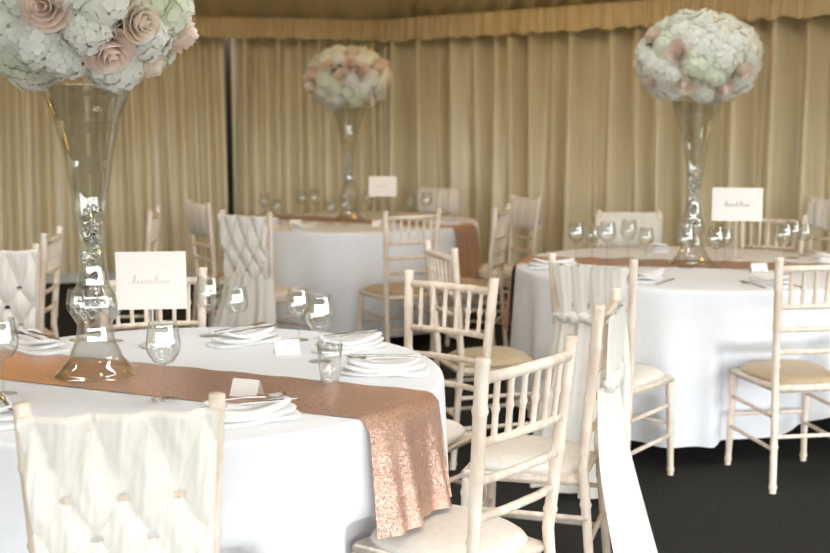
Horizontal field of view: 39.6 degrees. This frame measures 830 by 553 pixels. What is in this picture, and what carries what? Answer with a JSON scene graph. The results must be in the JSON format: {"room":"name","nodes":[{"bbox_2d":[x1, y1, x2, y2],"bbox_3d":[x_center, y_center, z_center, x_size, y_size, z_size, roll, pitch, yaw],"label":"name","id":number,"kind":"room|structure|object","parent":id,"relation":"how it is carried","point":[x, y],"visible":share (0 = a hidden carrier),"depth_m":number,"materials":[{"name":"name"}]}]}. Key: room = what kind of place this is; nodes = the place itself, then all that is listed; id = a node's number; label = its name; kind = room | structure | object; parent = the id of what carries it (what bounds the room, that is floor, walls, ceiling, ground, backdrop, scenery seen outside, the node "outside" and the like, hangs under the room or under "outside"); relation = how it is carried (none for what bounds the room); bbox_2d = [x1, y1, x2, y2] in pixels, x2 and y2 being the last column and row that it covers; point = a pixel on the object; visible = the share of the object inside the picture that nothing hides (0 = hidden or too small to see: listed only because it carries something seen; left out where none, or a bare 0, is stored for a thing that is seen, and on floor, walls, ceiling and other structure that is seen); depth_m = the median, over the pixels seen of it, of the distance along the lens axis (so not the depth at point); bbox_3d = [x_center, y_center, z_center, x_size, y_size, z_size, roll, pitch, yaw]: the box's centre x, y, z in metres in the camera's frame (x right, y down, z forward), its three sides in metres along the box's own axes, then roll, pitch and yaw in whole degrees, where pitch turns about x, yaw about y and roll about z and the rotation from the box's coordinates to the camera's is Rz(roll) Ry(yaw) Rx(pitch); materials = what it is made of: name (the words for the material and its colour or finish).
{"room":"event hall","nodes":[
{"label":"event hall","id":0,"kind":"room"},
{"bbox_2d":[224,38,233,214],"bbox_3d":[-3.272,-1.262,10.504,6.120,2.600,0.060,-2,8,-13],"label":"wall","id":1,"kind":"structure","parent":0,"point":[227,41],"depth_m":10.81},
{"bbox_2d":[4,282,829,552],"bbox_3d":[-0.250,0.956,3.911,14.500,0.050,17.500,0,8,0],"label":"floor","id":2,"kind":"structure","parent":0,"point":[708,505],"depth_m":4.56,"materials":[{"name":"grey carpet"}]},
{"bbox_2d":[0,243,40,346],"bbox_3d":[-1.798,0.315,4.996,0.540,0.935,0.572,-2,8,-14],"label":"banquet chair","id":3,"kind":"object","parent":2,"relation":"on","point":[21,268],"visible":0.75,"depth_m":4.85,"materials":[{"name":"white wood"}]},
{"bbox_2d":[18,226,62,338],"bbox_3d":[-1.932,0.239,5.562,0.436,0.935,0.384,-1,8,-6],"label":"banquet chair","id":4,"kind":"object","parent":2,"relation":"on","point":[51,248],"visible":0.5,"depth_m":5.51,"materials":[{"name":"brown wood"}]},
{"bbox_2d":[12,392,225,552],"bbox_3d":[-0.571,0.672,2.321,0.540,0.935,0.572,-2,8,-11],"label":"banquet chair","id":5,"kind":"object","parent":2,"relation":"on","point":[91,458],"visible":1,"depth_m":2.13,"materials":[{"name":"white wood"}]},
{"bbox_2d":[83,206,160,333],"bbox_3d":[-1.759,0.052,6.963,0.436,0.935,0.384,-1,8,-5],"label":"banquet chair","id":6,"kind":"object","parent":2,"relation":"on","point":[153,220],"visible":0.44,"depth_m":6.83,"materials":[{"name":"brown wood"}]},
{"bbox_2d":[97,267,207,332],"bbox_3d":[-0.860,0.461,3.901,0.384,0.935,0.436,-2,8,-17],"label":"banquet chair","id":7,"kind":"object","parent":2,"relation":"on","point":[202,271],"visible":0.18,"depth_m":4.05,"materials":[{"name":"brown wood"}]},
{"bbox_2d":[184,200,247,326],"bbox_3d":[-1.253,-0.040,7.654,0.454,0.935,0.390,-5,9,-32],"label":"banquet chair","id":8,"kind":"object","parent":2,"relation":"on","point":[199,218],"visible":0.64,"depth_m":7.46,"materials":[{"name":"brown wood"}]},
{"bbox_2d":[212,210,313,330],"bbox_3d":[-0.910,0.072,6.817,0.540,0.935,0.572,5,9,31],"label":"banquet chair","id":9,"kind":"object","parent":2,"relation":"on","point":[262,292],"visible":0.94,"depth_m":6.67,"materials":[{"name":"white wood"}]},
{"bbox_2d":[357,208,441,350],"bbox_3d":[-0.102,0.046,7.011,0.384,0.935,0.436,-4,9,-27],"label":"banquet chair","id":10,"kind":"object","parent":2,"relation":"on","point":[387,291],"visible":0.64,"depth_m":6.83,"materials":[{"name":"brown wood"}]},
{"bbox_2d":[418,186,463,216],"bbox_3d":[0.122,-0.239,9.143,0.390,0.935,0.454,4,8,26],"label":"banquet chair","id":11,"kind":"object","parent":2,"relation":"on","point":[450,200],"visible":0.47,"depth_m":9.24,"materials":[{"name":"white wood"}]},
{"bbox_2d":[403,270,498,504],"bbox_3d":[0.004,0.473,3.810,0.384,0.935,0.436,6,9,36],"label":"banquet chair","id":12,"kind":"object","parent":2,"relation":"on","point":[458,436],"visible":0.38,"depth_m":3.89,"materials":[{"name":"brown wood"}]},
{"bbox_2d":[352,334,577,552],"bbox_3d":[0.113,0.605,2.824,0.436,0.935,0.384,6,10,40],"label":"banquet chair","id":13,"kind":"object","parent":2,"relation":"on","point":[456,528],"visible":0.98,"depth_m":2.72,"materials":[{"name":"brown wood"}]},
{"bbox_2d":[430,204,510,351],"bbox_3d":[0.351,0.018,7.221,0.436,0.935,0.384,2,8,17],"label":"banquet chair","id":14,"kind":"object","parent":2,"relation":"on","point":[500,220],"visible":0.65,"depth_m":7.17,"materials":[{"name":"brown wood"}]},
{"bbox_2d":[424,240,542,469],"bbox_3d":[0.292,0.317,4.981,0.436,0.935,0.384,-2,8,-17],"label":"banquet chair","id":15,"kind":"object","parent":2,"relation":"on","point":[501,356],"visible":0.5,"depth_m":4.86,"materials":[{"name":"brown wood"}]},
{"bbox_2d":[463,195,542,328],"bbox_3d":[0.603,-0.084,7.986,0.454,0.935,0.390,-4,8,-25],"label":"banquet chair","id":16,"kind":"object","parent":2,"relation":"on","point":[524,212],"visible":0.58,"depth_m":7.96,"materials":[{"name":"brown wood"}]},
{"bbox_2d":[460,287,657,552],"bbox_3d":[0.461,0.515,3.500,0.592,0.935,0.460,2,8,17],"label":"banquet chair","id":17,"kind":"object","parent":2,"relation":"on","point":[622,517],"visible":0.9,"depth_m":3.38,"materials":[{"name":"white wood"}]},
{"bbox_2d":[530,252,674,498],"bbox_3d":[0.748,0.372,4.573,0.460,0.935,0.592,6,9,36],"label":"banquet chair","id":18,"kind":"object","parent":2,"relation":"on","point":[567,280],"visible":0.59,"depth_m":4.44,"materials":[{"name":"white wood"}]},
{"bbox_2d":[595,210,661,247],"bbox_3d":[1.259,0.099,6.618,0.390,0.935,0.454,0,8,-3],"label":"banquet chair","id":19,"kind":"object","parent":2,"relation":"on","point":[646,221],"visible":0.41,"depth_m":6.73,"materials":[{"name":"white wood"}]},
{"bbox_2d":[739,214,807,252],"bbox_3d":[1.919,0.125,6.421,0.384,0.935,0.436,5,9,33],"label":"banquet chair","id":20,"kind":"object","parent":2,"relation":"on","point":[800,249],"visible":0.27,"depth_m":6.52,"materials":[{"name":"brown wood"}]},
{"bbox_2d":[724,256,829,493],"bbox_3d":[1.531,0.359,4.669,0.384,0.935,0.436,-1,8,-9],"label":"banquet chair","id":21,"kind":"object","parent":2,"relation":"on","point":[776,375],"visible":1,"depth_m":4.53,"materials":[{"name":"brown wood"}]},
{"bbox_2d":[807,196,829,253],"bbox_3d":[2.730,-0.059,7.796,0.454,0.935,0.390,-7,10,-41],"label":"banquet chair","id":22,"kind":"object","parent":2,"relation":"on","point":[818,212],"visible":0.32,"depth_m":7.94,"materials":[{"name":"brown wood"}]},
{"bbox_3d":[-0.660,0.644,3.244,1.454,0.747,1.454,-3,8,-20],"label":"round table","id":23,"kind":"object","parent":2,"relation":"on","visible":0},
{"bbox_2d":[0,327,448,552],"bbox_3d":[-0.671,0.595,3.244,1.569,0.662,1.557,0,8,0],"label":"tablecloth","id":24,"kind":"object","parent":23,"relation":"on","point":[304,484],"visible":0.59,"depth_m":2.66,"materials":[{"name":"white fabric"}]},
{"bbox_2d":[0,394,13,430],"bbox_3d":[-0.985,0.308,2.695,0.127,0.051,0.252,-4,9,-28],"label":"napkin","id":25,"kind":"object","parent":24,"relation":"on","point":[6,416],"visible":0.59,"depth_m":2.62,"materials":[{"name":"fabric"}]},
{"bbox_2d":[0,392,11,409],"bbox_3d":[-0.966,0.287,2.702,0.019,0.003,0.230,-4,9,-28],"label":"knife","id":26,"kind":"object","parent":25,"relation":"on","point":[2,397],"visible":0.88,"depth_m":2.68,"materials":[{"name":"silver metal"}]},
{"bbox_2d":[0,316,18,395],"bbox_3d":[-1.051,0.203,2.933,0.086,0.195,0.086,0,8,0],"label":"wine glass","id":27,"kind":"object","parent":24,"relation":"on","point":[10,394],"visible":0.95,"depth_m":2.94,"materials":[{"name":"clear glass"}]},
{"bbox_2d":[0,316,18,360],"bbox_3d":[-1.051,0.160,2.927,0.086,0.107,0.086,0,8,0],"label":"bowl","id":28,"kind":"object","parent":27,"relation":"on","point":[2,316],"depth_m":2.93,"materials":[{"name":"clear glass"}]},
{"bbox_2d":[1,328,69,355],"bbox_3d":[-1.160,0.198,3.517,0.251,0.051,0.118,7,10,42],"label":"napkin","id":29,"kind":"object","parent":24,"relation":"on","point":[29,345],"visible":0.97,"depth_m":3.47,"materials":[{"name":"fabric"}]},
{"bbox_2d":[10,329,41,339],"bbox_3d":[-1.176,0.178,3.499,0.024,0.008,0.200,-7,10,-43],"label":"fork","id":30,"kind":"object","parent":29,"relation":"on","point":[18,331],"visible":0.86,"depth_m":3.52,"materials":[{"name":"silver metal"}]},
{"bbox_2d":[28,330,59,339],"bbox_3d":[-1.144,0.176,3.529,0.019,0.003,0.230,-7,10,-42],"label":"knife","id":31,"kind":"object","parent":29,"relation":"on","point":[30,331],"visible":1,"depth_m":3.52,"materials":[{"name":"silver metal"}]},
{"bbox_2d":[66,287,90,341],"bbox_3d":[-1.070,0.120,3.668,0.076,0.165,0.076,0,8,0],"label":"wine glass","id":32,"kind":"object","parent":24,"relation":"on","point":[86,339],"visible":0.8,"depth_m":3.67,"materials":[{"name":"clear glass"}]},
{"bbox_2d":[99,299,122,342],"bbox_3d":[-0.960,0.123,3.648,0.076,0.165,0.076,0,8,0],"label":"wine glass","id":33,"kind":"object","parent":24,"relation":"on","point":[104,341],"visible":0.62,"depth_m":3.65,"materials":[{"name":"clear glass"}]},
{"bbox_2d":[115,251,186,347],"bbox_3d":[-0.808,0.069,3.540,0.212,0.292,0.080,-1,8,-6],"label":"table sign","id":34,"kind":"object","parent":24,"relation":"on","point":[144,280],"visible":1,"depth_m":3.53,"materials":[{"name":"white paper"}]},
{"bbox_2d":[145,319,180,401],"bbox_3d":[-0.623,0.208,2.858,0.086,0.195,0.086,0,8,0],"label":"wine glass","id":35,"kind":"object","parent":24,"relation":"on","point":[158,400],"visible":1,"depth_m":2.85,"materials":[{"name":"clear glass"}]},
{"bbox_2d":[145,319,180,364],"bbox_3d":[-0.623,0.165,2.852,0.086,0.107,0.086,0,8,0],"label":"bowl","id":36,"kind":"object","parent":35,"relation":"on","point":[165,319],"depth_m":2.85,"materials":[{"name":"clear glass"}]},
{"bbox_2d":[195,276,221,336],"bbox_3d":[-0.668,0.096,3.736,0.086,0.195,0.086,0,8,0],"label":"wine glass","id":37,"kind":"object","parent":24,"relation":"on","point":[197,276],"visible":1,"depth_m":3.73,"materials":[{"name":"clear glass"}]},
{"bbox_2d":[195,276,221,308],"bbox_3d":[-0.668,0.053,3.730,0.086,0.107,0.086,0,8,0],"label":"bowl","id":38,"kind":"object","parent":37,"relation":"on","point":[197,276],"depth_m":3.73,"materials":[{"name":"clear glass"}]},
{"bbox_2d":[0,349,451,538],"bbox_3d":[-0.697,0.415,3.125,1.628,0.281,0.354,3,8,23],"label":"table runner","id":39,"kind":"object","parent":24,"relation":"on","point":[411,480],"visible":0.93,"depth_m":2.90,"materials":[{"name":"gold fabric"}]},
{"bbox_2d":[39,82,137,375],"bbox_3d":[-0.875,-0.123,3.116,0.240,0.785,0.240,0,8,0],"label":"vase","id":40,"kind":"object","parent":39,"relation":"on","point":[96,288],"visible":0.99,"depth_m":3.12,"materials":[{"name":"clear glass"}]},
{"bbox_2d":[39,82,129,284],"bbox_3d":[-0.875,-0.247,3.100,0.240,0.535,0.240,0,8,0],"label":"bowl","id":41,"kind":"object","parent":40,"relation":"on","point":[88,234],"depth_m":3.11,"materials":[{"name":"clear glass"}]},
{"bbox_2d":[0,0,198,93],"bbox_3d":[-0.888,-0.717,3.034,0.606,0.470,0.614,6,10,37],"label":"flower arrangement","id":42,"kind":"object","parent":40,"relation":"in","point":[117,44],"visible":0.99,"depth_m":2.87,"materials":[{"name":"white plant"}]},
{"bbox_2d":[229,378,263,396],"bbox_3d":[-0.425,0.279,2.908,0.075,0.042,0.044,3,8,20],"label":"place card","id":43,"kind":"object","parent":39,"relation":"on","point":[240,387],"visible":0.96,"depth_m":2.90,"materials":[{"name":"white paper"}]},
{"bbox_2d":[317,340,342,382],"bbox_3d":[-0.226,0.229,3.061,0.068,0.110,0.068,0,8,0],"label":"tumbler","id":44,"kind":"object","parent":39,"relation":"on","point":[323,340],"visible":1,"depth_m":3.06,"materials":[{"name":"clear glass"}]},
{"bbox_2d":[224,287,247,314],"bbox_3d":[-0.575,0.115,3.713,0.076,0.165,0.076,0,8,0],"label":"wine glass","id":45,"kind":"object","parent":24,"relation":"on","point":[226,287],"visible":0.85,"depth_m":3.70,"materials":[{"name":"clear glass"}]},
{"bbox_2d":[206,324,283,348],"bbox_3d":[-0.535,0.184,3.626,0.127,0.051,0.252,7,10,42],"label":"napkin","id":46,"kind":"object","parent":24,"relation":"on","point":[228,340],"visible":0.97,"depth_m":3.58,"materials":[{"name":"fabric"}]},
{"bbox_2d":[214,322,266,331],"bbox_3d":[-0.551,0.159,3.638,0.024,0.008,0.200,7,10,42],"label":"fork","id":47,"kind":"object","parent":46,"relation":"on","point":[259,323],"visible":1,"depth_m":3.65,"materials":[{"name":"silver metal"}]},
{"bbox_2d":[219,324,277,334],"bbox_3d":[-0.519,0.166,3.609,0.019,0.003,0.230,7,10,42],"label":"knife","id":48,"kind":"object","parent":46,"relation":"on","point":[275,324],"visible":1,"depth_m":3.62,"materials":[{"name":"silver metal"}]},
{"bbox_2d":[203,396,301,429],"bbox_3d":[-0.390,0.309,2.685,0.250,0.051,0.117,-4,9,-29],"label":"napkin","id":49,"kind":"object","parent":24,"relation":"on","point":[247,415],"visible":0.77,"depth_m":2.66,"materials":[{"name":"fabric"}]},
{"bbox_2d":[202,392,286,402],"bbox_3d":[-0.399,0.284,2.701,0.200,0.008,0.024,-3,8,-24],"label":"fork","id":50,"kind":"object","parent":49,"relation":"on","point":[278,393],"visible":0.96,"depth_m":2.71,"materials":[{"name":"silver metal"}]},
{"bbox_2d":[200,398,297,407],"bbox_3d":[-0.381,0.292,2.662,0.230,0.003,0.019,-3,8,-24],"label":"knife","id":51,"kind":"object","parent":49,"relation":"on","point":[273,400],"visible":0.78,"depth_m":2.66,"materials":[{"name":"silver metal"}]},
{"bbox_2d":[273,339,299,355],"bbox_3d":[-0.385,0.210,3.458,0.075,0.042,0.044,-2,8,-17],"label":"place card","id":52,"kind":"object","parent":24,"relation":"on","point":[281,347],"visible":1,"depth_m":3.45,"materials":[{"name":"white paper"}]},
{"bbox_2d":[286,288,309,340],"bbox_3d":[-0.371,0.120,3.668,0.076,0.165,0.076,0,8,0],"label":"wine glass","id":53,"kind":"object","parent":24,"relation":"on","point":[307,288],"visible":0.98,"depth_m":3.66,"materials":[{"name":"clear glass"}]},
{"bbox_2d":[286,288,309,316],"bbox_3d":[-0.371,0.084,3.663,0.076,0.091,0.076,0,8,0],"label":"bowl","id":54,"kind":"object","parent":53,"relation":"on","point":[307,288],"depth_m":3.66,"materials":[{"name":"clear glass"}]},
{"bbox_2d":[305,295,333,362],"bbox_3d":[-0.276,0.149,3.338,0.086,0.195,0.086,0,8,0],"label":"wine glass","id":55,"kind":"object","parent":24,"relation":"on","point":[310,361],"visible":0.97,"depth_m":3.33,"materials":[{"name":"clear glass"}]},
{"bbox_2d":[305,295,333,331],"bbox_3d":[-0.276,0.106,3.332,0.086,0.107,0.086,0,8,0],"label":"bowl","id":56,"kind":"object","parent":55,"relation":"on","point":[307,295],"depth_m":3.33,"materials":[{"name":"clear glass"}]},
{"bbox_2d":[311,331,387,354],"bbox_3d":[-0.200,0.197,3.527,0.250,0.051,0.117,-7,10,-42],"label":"napkin","id":57,"kind":"object","parent":24,"relation":"on","point":[361,342],"visible":0.94,"depth_m":3.49,"materials":[{"name":"fabric"}]},
{"bbox_2d":[313,329,376,337],"bbox_3d":[-0.213,0.175,3.542,0.230,0.003,0.019,-6,9,-36],"label":"knife","id":58,"kind":"object","parent":57,"relation":"on","point":[370,329],"visible":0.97,"depth_m":3.54,"materials":[{"name":"silver metal"}]},
{"bbox_2d":[325,331,380,337],"bbox_3d":[-0.187,0.177,3.507,0.200,0.008,0.024,-6,9,-36],"label":"fork","id":59,"kind":"object","parent":57,"relation":"on","point":[375,331],"visible":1,"depth_m":3.49,"materials":[{"name":"silver metal"}]},
{"bbox_2d":[339,353,429,376],"bbox_3d":[-0.085,0.242,3.190,0.252,0.051,0.127,0,8,0],"label":"napkin","id":60,"kind":"object","parent":24,"relation":"on","point":[401,367],"visible":0.99,"depth_m":3.15,"materials":[{"name":"fabric"}]},
{"bbox_2d":[348,356,419,358],"bbox_3d":[-0.085,0.223,3.165,0.200,0.008,0.024,0,8,0],"label":"fork","id":61,"kind":"object","parent":60,"relation":"on","point":[354,357],"visible":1,"depth_m":3.16,"materials":[{"name":"silver metal"}]},
{"bbox_2d":[343,354,425,355],"bbox_3d":[-0.085,0.219,3.209,0.230,0.003,0.019,0,8,0],"label":"knife","id":62,"kind":"object","parent":60,"relation":"on","point":[347,354],"visible":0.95,"depth_m":3.21,"materials":[{"name":"silver metal"}]},
{"bbox_3d":[1.370,0.321,5.662,1.724,0.747,1.724,1,8,8],"label":"round table","id":63,"kind":"object","parent":2,"relation":"on","visible":0},
{"bbox_2d":[510,246,829,447],"bbox_3d":[1.373,0.272,5.664,1.832,0.662,1.813,0,8,0],"label":"tablecloth","id":64,"kind":"object","parent":63,"relation":"on","point":[699,325],"visible":0.61,"depth_m":4.86,"materials":[{"name":"white fabric"}]},
{"bbox_2d":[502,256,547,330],"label":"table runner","id":65,"kind":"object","parent":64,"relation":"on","point":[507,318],"depth_m":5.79,"materials":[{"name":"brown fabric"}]},
{"bbox_2d":[527,257,576,268],"bbox_3d":[0.660,-0.068,5.510,0.252,0.051,0.127,-1,8,-8],"label":"napkin","id":66,"kind":"object","parent":64,"relation":"on","point":[541,264],"visible":0.5,"depth_m":5.47,"materials":[{"name":"fabric"}]},
{"bbox_2d":[556,257,628,265],"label":"table runner","id":67,"kind":"object","parent":64,"relation":"on","point":[591,260],"depth_m":5.75,"materials":[{"name":"brown fabric"}]},
{"bbox_2d":[638,227,653,260],"bbox_3d":[1.150,-0.161,5.739,0.076,0.165,0.076,0,8,0],"label":"wine glass","id":68,"kind":"object","parent":67,"relation":"on","point":[640,227],"visible":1,"depth_m":5.74,"materials":[{"name":"clear glass"}]},
{"bbox_2d":[620,219,636,257],"bbox_3d":[1.094,-0.194,5.906,0.086,0.195,0.086,0,8,0],"label":"wine glass","id":69,"kind":"object","parent":64,"relation":"on","point":[622,219],"visible":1,"depth_m":5.91,"materials":[{"name":"clear glass"}]},
{"bbox_2d":[637,267,664,283],"bbox_3d":[1.020,-0.009,5.063,0.117,0.051,0.250,4,9,27],"label":"napkin","id":70,"kind":"object","parent":64,"relation":"on","point":[650,275],"visible":0.88,"depth_m":5.02,"materials":[{"name":"fabric"}]},
{"bbox_2d":[640,239,669,252],"bbox_3d":[1.300,-0.167,6.253,0.127,0.051,0.252,-1,8,-6],"label":"napkin","id":71,"kind":"object","parent":64,"relation":"on","point":[655,247],"visible":0.98,"depth_m":6.19,"materials":[{"name":"fabric"}]},
{"bbox_2d":[655,278,674,284],"bbox_3d":[1.092,0.020,5.021,0.019,0.003,0.230,5,9,32],"label":"knife","id":72,"kind":"object","parent":64,"relation":"on","point":[672,278],"visible":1,"depth_m":5.02,"materials":[{"name":"silver metal"}]},
{"bbox_2d":[677,226,695,267],"bbox_3d":[1.285,-0.139,5.460,0.086,0.195,0.086,0,8,0],"label":"wine glass","id":73,"kind":"object","parent":64,"relation":"on","point":[679,226],"visible":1,"depth_m":5.46,"materials":[{"name":"clear glass"}]},
{"bbox_2d":[638,259,774,269],"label":"table runner","id":74,"kind":"object","parent":64,"relation":"on","point":[652,262],"depth_m":5.62,"materials":[{"name":"brown fabric"}]},
{"bbox_2d":[669,101,722,266],"bbox_3d":[1.350,-0.451,5.569,0.240,0.785,0.240,-3,8,-23],"label":"vase","id":75,"kind":"object","parent":74,"relation":"on","point":[694,196],"visible":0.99,"depth_m":5.57,"materials":[{"name":"clear glass"}]},
{"bbox_2d":[633,8,763,104],"bbox_3d":[1.350,-1.044,5.491,0.607,0.452,0.620,1,8,8],"label":"flower arrangement","id":76,"kind":"object","parent":75,"relation":"in","point":[709,57],"visible":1,"depth_m":5.29,"materials":[{"name":"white plant"}]},
{"bbox_2d":[707,226,725,267],"bbox_3d":[1.425,-0.139,5.460,0.086,0.195,0.086,0,8,0],"label":"wine glass","id":77,"kind":"object","parent":74,"relation":"on","point":[709,226],"visible":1,"depth_m":5.46,"materials":[{"name":"clear glass"}]},
{"bbox_2d":[711,188,762,260],"bbox_3d":[1.600,-0.260,5.736,0.245,0.362,0.080,1,8,7],"label":"table sign","id":78,"kind":"object","parent":64,"relation":"on","point":[728,204],"visible":1,"depth_m":5.72,"materials":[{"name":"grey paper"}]},
{"bbox_2d":[740,280,764,287],"bbox_3d":[1.437,0.033,4.910,0.024,0.008,0.200,-2,8,-12],"label":"fork","id":79,"kind":"object","parent":64,"relation":"on","point":[743,281],"visible":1,"depth_m":4.92,"materials":[{"name":"silver metal"}]},
{"bbox_2d":[749,263,767,271],"bbox_3d":[1.592,-0.041,5.342,0.075,0.042,0.044,0,8,-3],"label":"place card","id":80,"kind":"object","parent":64,"relation":"on","point":[754,267],"visible":0.77,"depth_m":5.33,"materials":[{"name":"white paper"}]},
{"bbox_2d":[749,271,793,288],"bbox_3d":[1.520,0.010,4.925,0.127,0.051,0.252,-2,8,-12],"label":"napkin","id":81,"kind":"object","parent":64,"relation":"on","point":[763,278],"visible":0.76,"depth_m":4.92,"materials":[{"name":"fabric"}]},
{"bbox_2d":[785,220,801,258],"bbox_3d":[1.930,-0.191,5.886,0.086,0.195,0.086,0,8,0],"label":"wine glass","id":82,"kind":"object","parent":64,"relation":"on","point":[800,220],"visible":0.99,"depth_m":5.88,"materials":[{"name":"clear glass"}]},
{"bbox_2d":[797,225,811,255],"bbox_3d":[2.030,-0.192,6.008,0.076,0.165,0.076,0,8,0],"label":"wine glass","id":83,"kind":"object","parent":64,"relation":"on","point":[811,225],"visible":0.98,"depth_m":6.01,"materials":[{"name":"clear glass"}]},
{"bbox_2d":[784,263,829,265],"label":"table runner","id":84,"kind":"object","parent":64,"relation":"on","point":[785,264],"depth_m":5.62,"materials":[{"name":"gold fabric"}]},
{"bbox_2d":[809,250,829,261],"bbox_3d":[2.100,-0.105,5.787,0.250,0.051,0.117,-3,8,-19],"label":"napkin","id":85,"kind":"object","parent":64,"relation":"on","point":[822,257],"visible":1,"depth_m":5.74,"materials":[{"name":"fabric"}]},
{"bbox_3d":[-0.420,-0.014,8.170,1.704,0.747,1.704,-3,8,-20],"label":"round table","id":86,"kind":"object","parent":2,"relation":"on","visible":0},
{"bbox_2d":[232,212,479,336],"bbox_3d":[-0.445,-0.063,8.169,1.808,0.662,1.823,0,8,0],"label":"tablecloth","id":87,"kind":"object","parent":86,"relation":"on","point":[338,261],"visible":0.44,"depth_m":7.33,"materials":[{"name":"white fabric"}]},
{"bbox_2d":[266,217,281,224],"bbox_3d":[-1.030,-0.376,7.819,0.252,0.051,0.127,-4,8,-26],"label":"napkin","id":88,"kind":"object","parent":87,"relation":"on","point":[275,221],"visible":0.2,"depth_m":7.81,"materials":[{"name":"fabric"}]},
{"bbox_2d":[290,220,300,225],"bbox_3d":[-0.800,-0.359,7.721,0.075,0.042,0.044,0,8,0],"label":"place card","id":89,"kind":"object","parent":87,"relation":"on","point":[291,221],"visible":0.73,"depth_m":7.71,"materials":[{"name":"white paper"}]},
{"bbox_2d":[290,221,316,230],"bbox_3d":[-0.720,-0.330,7.472,0.118,0.051,0.251,3,8,20],"label":"napkin","id":90,"kind":"object","parent":87,"relation":"on","point":[309,225],"visible":1,"depth_m":7.42,"materials":[{"name":"fabric"}]},
{"bbox_2d":[273,215,379,223],"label":"table runner","id":91,"kind":"object","parent":87,"relation":"on","point":[286,217],"depth_m":8.23,"materials":[{"name":"brown fabric"}]},
{"bbox_2d":[332,108,365,220],"bbox_3d":[-0.462,-0.787,8.087,0.240,0.785,0.240,6,10,38],"label":"vase","id":92,"kind":"object","parent":91,"relation":"on","point":[349,165],"visible":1,"depth_m":8.09,"materials":[{"name":"clear glass"}]},
{"bbox_2d":[303,45,392,111],"bbox_3d":[-0.460,-1.373,8.007,0.612,0.460,0.614,7,10,42],"label":"flower arrangement","id":93,"kind":"object","parent":92,"relation":"in","point":[353,77],"visible":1,"depth_m":7.81,"materials":[{"name":"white plant"}]},
{"bbox_2d":[332,108,365,184],"bbox_3d":[-0.462,-0.911,8.070,0.240,0.535,0.240,6,10,38],"label":"bowl","id":94,"kind":"object","parent":92,"relation":"on","point":[349,165],"depth_m":8.08,"materials":[{"name":"clear glass"}]},
{"bbox_2d":[372,220,382,226],"bbox_3d":[-0.250,-0.353,7.681,0.075,0.042,0.044,0,8,0],"label":"place card","id":95,"kind":"object","parent":87,"relation":"on","point":[375,223],"visible":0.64,"depth_m":7.67,"materials":[{"name":"white paper"}]},
{"bbox_2d":[369,176,396,217],"bbox_3d":[-0.232,-0.571,8.297,0.186,0.300,0.079,-4,8,-25],"label":"table sign","id":96,"kind":"object","parent":87,"relation":"on","point":[382,186],"visible":0.92,"depth_m":8.29,"materials":[{"name":"white paper"}]},
{"bbox_2d":[379,221,404,230],"bbox_3d":[-0.150,-0.330,7.472,0.127,0.051,0.252,-3,8,-22],"label":"napkin","id":97,"kind":"object","parent":87,"relation":"on","point":[397,225],"visible":0.55,"depth_m":7.40,"materials":[{"name":"fabric"}]},
{"bbox_2d":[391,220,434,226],"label":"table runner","id":98,"kind":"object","parent":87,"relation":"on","point":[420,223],"depth_m":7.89,"materials":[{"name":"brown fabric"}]},
{"bbox_2d":[426,218,462,224],"bbox_3d":[0.200,-0.383,7.869,0.250,0.051,0.117,2,8,16],"label":"napkin","id":99,"kind":"object","parent":98,"relation":"on","point":[454,221],"visible":0.81,"depth_m":7.82,"materials":[{"name":"fabric"}]},
{"bbox_2d":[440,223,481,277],"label":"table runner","id":100,"kind":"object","parent":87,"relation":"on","point":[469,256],"depth_m":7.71,"materials":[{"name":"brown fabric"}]},
{"bbox_2d":[193,0,642,19],"bbox_3d":[-0.558,-2.691,6.565,11.517,1.904,8.526,0,8,0],"label":"ceiling","id":101,"kind":"structure","parent":0,"point":[304,9],"depth_m":10.07,"materials":[{"name":"beige fabric"}]},
{"bbox_2d":[0,36,227,274],"bbox_3d":[-3.948,-1.111,10.015,4.575,2.250,0.158,-2,8,-13],"label":"curtain","id":102,"kind":"object","parent":101,"relation":"hanging from","point":[170,150],"visible":0.59,"depth_m":10.35,"materials":[{"name":"beige fabric"}]},
{"bbox_2d":[192,16,377,40],"bbox_3d":[-3.199,-2.151,9.826,6.010,0.188,0.053,-2,8,-13],"label":"valance","id":103,"kind":"object","parent":101,"relation":"hanging from","point":[207,26],"visible":0.5,"depth_m":10.31,"materials":[{"name":"beige fabric"}]},
{"bbox_2d":[231,37,384,215],"bbox_3d":[-0.955,-1.164,10.678,1.434,2.320,0.224,-2,8,-13],"label":"curtain","id":104,"kind":"object","parent":101,"relation":"hanging from","point":[286,144],"visible":0.55,"depth_m":10.65,"materials":[{"name":"beige fabric"}]},
{"bbox_2d":[377,0,829,42],"bbox_3d":[2.062,-1.969,8.535,6.297,0.207,0.064,6,10,39],"label":"valance","id":105,"kind":"object","parent":101,"relation":"hanging from","point":[609,16],"visible":0.98,"depth_m":9.15,"materials":[{"name":"beige fabric"}]},
{"bbox_2d":[384,14,829,286],"bbox_3d":[2.139,-0.915,8.817,6.357,2.320,0.286,6,10,39],"label":"curtain","id":106,"kind":"object","parent":101,"relation":"hanging from","point":[564,118],"visible":0.59,"depth_m":9.40,"materials":[{"name":"beige fabric"}]},
{"bbox_3d":[-6.230,-0.236,2.824,0.060,2.600,13.660,0,8,0],"label":"wall","id":107,"kind":"structure","parent":0,"visible":0},
{"bbox_2d":[46,269,211,282],"bbox_3d":[-3.975,0.029,10.284,4.575,0.100,0.060,-2,8,-13],"label":"baseboard","id":108,"kind":"structure","parent":107,"relation":"attached to","point":[71,277],"depth_m":10.47,"materials":[{"name":"beige wood"}]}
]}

